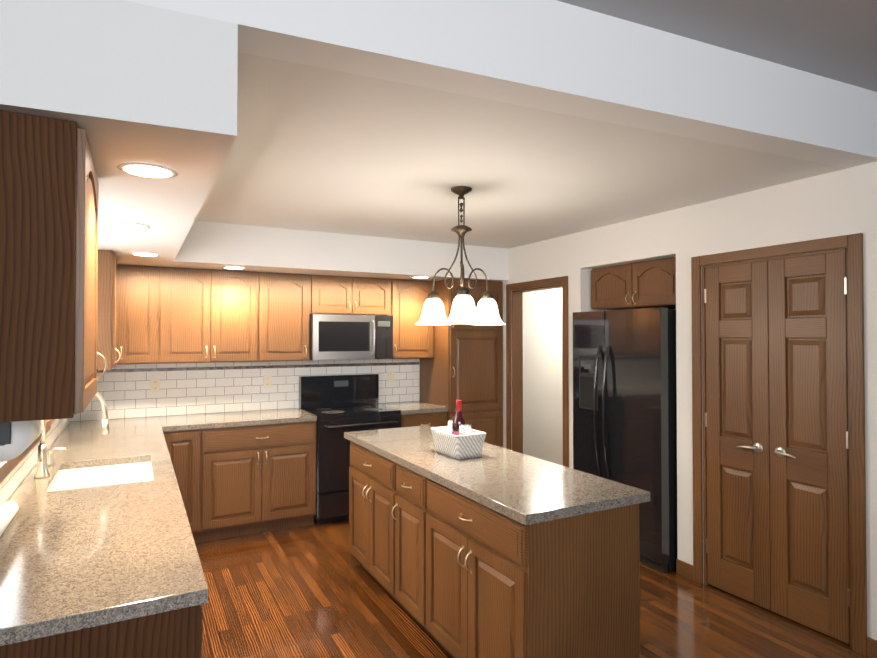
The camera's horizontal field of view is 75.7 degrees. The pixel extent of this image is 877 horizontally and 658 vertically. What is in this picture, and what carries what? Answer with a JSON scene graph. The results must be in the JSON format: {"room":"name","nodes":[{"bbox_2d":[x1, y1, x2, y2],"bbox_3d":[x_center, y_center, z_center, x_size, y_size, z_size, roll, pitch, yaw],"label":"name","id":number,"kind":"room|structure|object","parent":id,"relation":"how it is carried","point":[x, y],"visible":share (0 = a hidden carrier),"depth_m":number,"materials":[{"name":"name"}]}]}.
{"room":"kitchen","nodes":[
{"label":"kitchen","id":0,"kind":"room"},
{"bbox_2d":[0,0,846,281],"bbox_3d":[-0.338,-0.691,4.693,5.050,0.410,5.699,0,-1,-28],"label":"ceiling","id":1,"kind":"structure","parent":0,"point":[279,166],"depth_m":2.57,"materials":[{"name":"white paint"}]},
{"bbox_2d":[109,222,149,229],"bbox_3d":[-1.526,-0.510,2.791,0.180,0.008,0.180,0,-1,-28],"label":"recessed light","id":2,"kind":"object","parent":1,"relation":"in","point":[131,225],"visible":0.98,"depth_m":2.77,"materials":[{"name":"white"}]},
{"bbox_2d":[130,252,159,255],"bbox_3d":[-1.948,-0.496,3.745,0.180,0.008,0.180,0,-1,-28],"label":"recessed light","id":3,"kind":"object","parent":1,"relation":"in","point":[144,254],"visible":0.96,"depth_m":3.73,"materials":[{"name":"white"}]},
{"bbox_2d":[117,162,177,178],"bbox_3d":[-0.963,-0.524,1.868,0.180,0.008,0.180,0,-1,-28],"label":"recessed light","id":4,"kind":"object","parent":1,"relation":"in","point":[147,170],"visible":1,"depth_m":1.85,"materials":[{"name":"white glass"}]},
{"bbox_2d":[222,266,245,268],"bbox_3d":[-1.620,-0.486,4.466,0.180,0.008,0.180,0,-1,-28],"label":"recessed light","id":5,"kind":"object","parent":1,"relation":"in","point":[233,267],"visible":1,"depth_m":4.42,"materials":[{"name":"white"}]},
{"bbox_2d":[411,276,429,277],"bbox_3d":[-0.164,-0.475,5.180,0.180,0.008,0.180,0,-1,-28],"label":"recessed light","id":6,"kind":"object","parent":1,"relation":"in","point":[420,277],"visible":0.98,"depth_m":5.16,"materials":[{"name":"white"}]},
{"bbox_2d":[415,186,505,324],"bbox_3d":[0.172,-0.421,3.288,0.506,0.788,0.540,0,-1,-28],"label":"pendant light","id":7,"kind":"object","parent":1,"relation":"hanging from","point":[465,311],"visible":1,"depth_m":3.28,"materials":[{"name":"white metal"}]},
{"bbox_2d":[7,161,876,639],"bbox_3d":[-0.323,0.264,4.651,5.050,2.760,5.762,0,-1,-28],"label":"wall","id":8,"kind":"structure","parent":0,"point":[837,203],"depth_m":3.73,"materials":[{"name":"white paint"}]},
{"bbox_2d":[0,419,55,482],"bbox_3d":[-1.969,0.018,2.614,0.190,1.132,1.700,0,-1,-28],"label":"window","id":9,"kind":"structure","parent":8,"relation":"in","point":[7,467],"depth_m":2.33,"materials":[{"name":"brown wood"}]},
{"bbox_2d":[0,418,68,505],"bbox_3d":[-2.018,0.471,2.792,0.008,0.452,3.612,0,-1,-28],"label":"backsplash","id":10,"kind":"structure","parent":8,"relation":"attached to","point":[10,483],"depth_m":2.64,"materials":[{"name":"tile"}]},
{"bbox_2d":[0,110,103,425],"bbox_3d":[-1.198,-0.150,1.635,0.330,0.758,0.600,0,-1,-28],"label":"upper cabinet","id":11,"kind":"object","parent":8,"relation":"attached to","point":[52,263],"depth_m":1.41,"materials":[{"name":"brown wood"}]},
{"bbox_2d":[0,422,10,444],"bbox_3d":[-1.306,0.280,1.724,0.050,0.096,0.306,0,-1,-28],"label":"paper towel holder","id":12,"kind":"object","parent":11,"relation":"attached to","point":[5,432],"visible":0.17,"depth_m":1.59,"materials":[{"name":"black"}]},
{"bbox_2d":[0,420,43,461],"bbox_3d":[-1.306,0.313,1.723,0.132,0.132,0.280,0,-1,-28],"label":"paper towel roll","id":13,"kind":"object","parent":12,"relation":"hanging from","point":[25,435],"visible":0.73,"depth_m":1.62,"materials":[{"name":"white paper"}]},
{"bbox_2d":[104,250,119,373],"bbox_3d":[-2.315,-0.119,3.714,0.330,0.758,0.462,0,-1,-28],"label":"upper cabinet","id":14,"kind":"object","parent":8,"relation":"attached to","point":[111,268],"depth_m":3.59,"materials":[{"name":"brown wood"}]},
{"bbox_2d":[120,265,127,363],"bbox_3d":[-2.537,-0.112,4.182,0.380,0.758,0.683,0,-1,-28],"label":"upper cabinet","id":15,"kind":"object","parent":8,"relation":"attached to","point":[123,268],"depth_m":4.27,"materials":[{"name":"brown wood"}]},
{"bbox_2d":[128,265,171,363],"bbox_3d":[-2.353,-0.108,4.476,0.362,0.758,0.340,0,-1,-28],"label":"upper cabinet","id":16,"kind":"object","parent":8,"relation":"attached to","point":[149,287],"depth_m":4.35,"materials":[{"name":"brown wood"}]},
{"bbox_2d":[150,378,159,391],"bbox_3d":[-2.345,0.464,4.662,0.072,0.116,0.007,0,-1,-28],"label":"electrical outlet plate","id":17,"kind":"object","parent":8,"relation":"attached to","point":[155,383],"depth_m":4.66,"materials":[{"name":"beige plastic"}]},
{"bbox_2d":[172,267,219,362],"bbox_3d":[-2.091,-0.106,4.617,0.498,0.758,0.340,0,-1,-28],"label":"upper cabinet","id":18,"kind":"object","parent":8,"relation":"attached to","point":[195,292],"depth_m":4.51,"materials":[{"name":"brown wood"}]},
{"bbox_2d":[69,359,418,421],"bbox_3d":[-1.535,0.505,5.106,3.032,0.452,0.008,0,-1,-28],"label":"backsplash","id":19,"kind":"structure","parent":8,"relation":"attached to","point":[131,395],"depth_m":4.91,"materials":[{"name":"tile"}]},
{"bbox_2d":[220,270,267,361],"bbox_3d":[-1.754,-0.103,4.797,0.498,0.758,0.340,0,-1,-28],"label":"upper cabinet","id":20,"kind":"object","parent":8,"relation":"attached to","point":[243,294],"depth_m":4.68,"materials":[{"name":"brown wood"}]},
{"bbox_2d":[97,362,418,372],"bbox_3d":[-0.679,0.319,3.514,3.032,0.025,3.612,0,-1,-28],"label":"backsplash","id":21,"kind":"structure","parent":8,"relation":"attached to","point":[243,367],"depth_m":5.03,"materials":[{"name":"tile"}]},
{"bbox_2d":[263,375,271,387],"bbox_3d":[-1.544,0.470,5.092,0.072,0.116,0.007,0,-1,-28],"label":"electrical outlet plate","id":22,"kind":"object","parent":8,"relation":"attached to","point":[267,379],"depth_m":5.09,"materials":[{"name":"beige plastic"}]},
{"bbox_2d":[268,272,311,360],"bbox_3d":[-1.428,-0.101,4.972,0.507,0.758,0.340,0,-1,-28],"label":"upper cabinet","id":23,"kind":"object","parent":8,"relation":"attached to","point":[289,295],"depth_m":4.86,"materials":[{"name":"brown wood"}]},
{"bbox_2d":[312,275,359,305],"bbox_3d":[-1.011,-0.302,5.199,0.438,0.348,0.340,0,-1,-28],"label":"upper cabinet","id":24,"kind":"object","parent":8,"relation":"attached to","point":[326,290],"depth_m":5.06,"materials":[{"name":"brown wood"}]},
{"bbox_2d":[308,306,395,360],"bbox_3d":[-0.839,0.043,5.224,0.756,0.467,0.447,0,-1,-28],"label":"microwave","id":25,"kind":"object","parent":8,"relation":"attached to","point":[334,332],"depth_m":5.07,"materials":[{"name":"silver metal"}]},
{"bbox_2d":[360,277,391,305],"bbox_3d":[-0.719,-0.300,5.356,0.438,0.348,0.340,0,-1,-28],"label":"upper cabinet","id":26,"kind":"object","parent":8,"relation":"attached to","point":[373,291],"depth_m":5.24,"materials":[{"name":"brown wood"}]},
{"bbox_2d":[388,371,393,382],"bbox_3d":[-0.477,0.479,5.665,0.072,0.116,0.007,0,-1,-28],"label":"electrical outlet plate","id":27,"kind":"object","parent":8,"relation":"attached to","point":[390,373],"depth_m":5.66,"materials":[{"name":"beige plastic"}]},
{"bbox_2d":[392,279,435,361],"bbox_3d":[-0.322,-0.092,5.566,0.463,0.758,0.340,0,-1,-28],"label":"upper cabinet","id":28,"kind":"object","parent":8,"relation":"attached to","point":[413,341],"depth_m":5.42,"materials":[{"name":"brown wood"}]},
{"bbox_2d":[549,364,552,373],"bbox_3d":[1.326,0.473,6.647,0.012,0.116,0.072,0,-1,-28],"label":"light switch","id":29,"kind":"object","parent":8,"relation":"attached to","point":[550,368],"visible":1,"depth_m":6.64,"materials":[{"name":"beige plastic"}]},
{"bbox_2d":[591,265,623,309],"bbox_3d":[1.632,-0.328,4.560,0.610,0.330,0.498,0,-1,-28],"label":"upper cabinet","id":30,"kind":"object","parent":8,"relation":"attached to","point":[607,283],"depth_m":4.47,"materials":[{"name":"brown wood"}]},
{"bbox_2d":[624,257,675,308],"bbox_3d":[1.817,-0.333,4.214,0.610,0.330,0.498,0,-1,-28],"label":"upper cabinet","id":31,"kind":"object","parent":8,"relation":"attached to","point":[647,284],"depth_m":4.10,"materials":[{"name":"brown wood"}]},
{"bbox_2d":[506,233,866,655],"bbox_3d":[1.452,0.589,4.182,0.156,2.097,3.064,0,-1,-28],"label":"door frame","id":32,"kind":"structure","parent":8,"relation":"attached to","point":[853,243],"depth_m":3.48,"materials":[{"name":"brown wood"}]},
{"bbox_2d":[676,559,876,657],"bbox_3d":[1.323,1.608,5.451,1.134,0.095,5.676,0,-1,-28],"label":"baseboard","id":33,"kind":"structure","parent":8,"relation":"attached to","point":[684,569],"depth_m":3.67,"materials":[{"name":"brown wood"}]},
{"bbox_2d":[704,251,849,644],"bbox_3d":[1.890,0.605,3.233,0.089,2.012,0.843,0,-1,-28],"label":"closet doors","id":34,"kind":"structure","parent":8,"relation":"in","point":[776,426],"depth_m":3.18,"materials":[{"name":"brown wood"}]},
{"bbox_2d":[125,0,876,167],"bbox_3d":[0.563,-1.043,2.132,4.238,0.420,0.160,0,-1,-24],"label":"header beam","id":35,"kind":"structure","parent":0,"point":[556,56],"depth_m":2.02,"materials":[{"name":"white paint"}]},
{"bbox_2d":[195,519,868,657],"bbox_3d":[0.803,1.622,1.128,12.500,0.060,13.600,0,-1,-28],"label":"floor","id":36,"kind":"structure","parent":0,"point":[307,591],"depth_m":3.21,"materials":[{"name":"brown wood"}]},
{"bbox_2d":[0,606,201,657],"bbox_3d":[-1.033,1.159,1.608,0.614,0.881,0.628,0,-1,-28],"label":"base cabinet","id":37,"kind":"object","parent":36,"relation":"on","point":[178,635],"depth_m":1.40,"materials":[{"name":"brown wood"}]},
{"bbox_2d":[0,478,207,649],"bbox_3d":[-1.185,0.703,1.904,0.621,0.039,1.315,0,-1,-28],"label":"countertop","id":38,"kind":"structure","parent":37,"relation":"on","point":[79,558],"depth_m":1.66,"materials":[{"name":"beige stone"}]},
{"bbox_2d":[0,501,18,535],"bbox_3d":[-1.490,0.654,1.914,0.056,0.056,0.330,0,-1,-28],"label":"paper towel roll","id":39,"kind":"object","parent":38,"relation":"on","point":[8,510],"visible":1,"depth_m":1.95,"materials":[{"name":"white paper"}]},
{"bbox_2d":[64,462,147,489],"bbox_3d":[-1.792,0.834,3.056,0.410,0.190,0.012,0,-1,-28],"label":"sink","id":40,"kind":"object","parent":38,"relation":"in","point":[138,472],"depth_m":3.05,"materials":[{"name":"white ceramic"}]},
{"bbox_2d":[164,430,175,477],"bbox_3d":[-2.150,1.191,3.748,0.670,0.881,0.600,0,-1,-28],"label":"base cabinet","id":41,"kind":"object","parent":36,"relation":"on","point":[168,434],"depth_m":4.18,"materials":[{"name":"brown wood"}]},
{"bbox_2d":[172,426,211,542],"bbox_3d":[-2.027,1.202,4.476,0.345,0.881,0.614,0,-1,-28],"label":"base cabinet","id":42,"kind":"object","parent":36,"relation":"on","point":[194,446],"depth_m":4.25,"materials":[{"name":"brown wood"}]},
{"bbox_2d":[36,416,167,469],"bbox_3d":[-2.196,0.730,3.787,0.621,0.039,1.681,0,-1,-28],"label":"countertop","id":43,"kind":"structure","parent":42,"relation":"on","point":[129,440],"depth_m":3.45,"materials":[{"name":"beige stone"}]},
{"bbox_2d":[34,392,109,477],"bbox_3d":[-1.799,0.484,2.788,0.305,0.424,0.386,0,-1,-28],"label":"faucet","id":44,"kind":"object","parent":43,"relation":"on","point":[45,460],"visible":0.71,"depth_m":2.65,"materials":[{"name":"silver metal"}]},
{"bbox_2d":[212,418,316,539],"bbox_3d":[-1.571,1.205,4.721,0.950,0.881,0.614,0,-1,-28],"label":"base cabinet","id":45,"kind":"object","parent":36,"relation":"on","point":[264,473],"depth_m":4.48,"materials":[{"name":"brown wood"}]},
{"bbox_2d":[160,408,315,429],"bbox_3d":[-1.665,0.743,4.677,1.157,0.039,0.616,0,-1,-28],"label":"countertop","id":46,"kind":"structure","parent":45,"relation":"on","point":[176,422],"depth_m":4.55,"materials":[{"name":"beige stone"}]},
{"bbox_2d":[299,374,400,523],"bbox_3d":[-0.796,1.043,5.098,0.766,1.215,0.683,0,-1,-28],"label":"stove","id":47,"kind":"object","parent":36,"relation":"on","point":[338,406],"visible":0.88,"depth_m":4.86,"materials":[{"name":"black metal"}]},
{"bbox_2d":[401,410,455,426],"bbox_3d":[-0.229,1.216,5.432,0.549,0.881,0.630,0,-1,-28],"label":"base cabinet","id":48,"kind":"object","parent":36,"relation":"on","point":[434,418],"depth_m":5.18,"materials":[{"name":"brown wood"}]},
{"bbox_2d":[379,402,447,413],"bbox_3d":[-0.263,0.755,5.430,0.475,0.039,0.616,0,-1,-28],"label":"countertop","id":49,"kind":"structure","parent":48,"relation":"on","point":[405,407],"depth_m":5.34,"materials":[{"name":"beige stone"}]},
{"bbox_2d":[416,279,502,447],"bbox_3d":[0.225,0.597,5.685,0.614,2.126,0.630,0,-1,-28],"label":"tall cabinet","id":50,"kind":"object","parent":36,"relation":"on","point":[467,367],"depth_m":5.43,"materials":[{"name":"brown wood"}]},
{"bbox_2d":[344,437,639,657],"bbox_3d":[0.099,1.182,3.123,0.637,0.880,2.004,0,-1,-28],"label":"kitchen island","id":51,"kind":"object","parent":36,"relation":"on","point":[493,551],"depth_m":2.37,"materials":[{"name":"brown wood"}]},
{"bbox_2d":[344,425,649,524],"bbox_3d":[0.123,0.721,3.142,0.654,0.039,2.060,0,-1,-28],"label":"island countertop","id":52,"kind":"structure","parent":51,"relation":"on","point":[535,490],"depth_m":2.60,"materials":[{"name":"beige stone"}]},
{"bbox_2d":[431,400,485,458],"bbox_3d":[0.108,0.550,3.177,0.200,0.302,0.322,0,-1,-28],"label":"basket","id":53,"kind":"object","parent":52,"relation":"on","point":[457,439],"visible":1,"depth_m":3.09,"materials":[{"name":"white wicker"}]},
{"bbox_2d":[452,400,464,435],"bbox_3d":[0.113,0.546,3.157,0.075,0.296,0.075,0,-1,-28],"label":"bottle","id":54,"kind":"object","parent":53,"relation":"on","point":[458,421],"depth_m":3.13,"materials":[{"name":"red glass"}]},
{"bbox_2d":[573,307,677,571],"bbox_3d":[1.581,0.751,4.294,0.826,1.775,0.860,0,-1,-28],"label":"fridge","id":55,"kind":"object","parent":36,"relation":"on","point":[624,402],"visible":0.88,"depth_m":3.95,"materials":[{"name":"black metal"}]},
{"bbox_2d":[557,0,876,91],"bbox_3d":[2.075,-1.252,-1.201,12.500,0.100,8.220,0,-1,-28],"label":"ceiling","id":56,"kind":"structure","parent":0,"point":[834,39],"depth_m":2.15,"materials":[{"name":"grey paint"}]}
]}

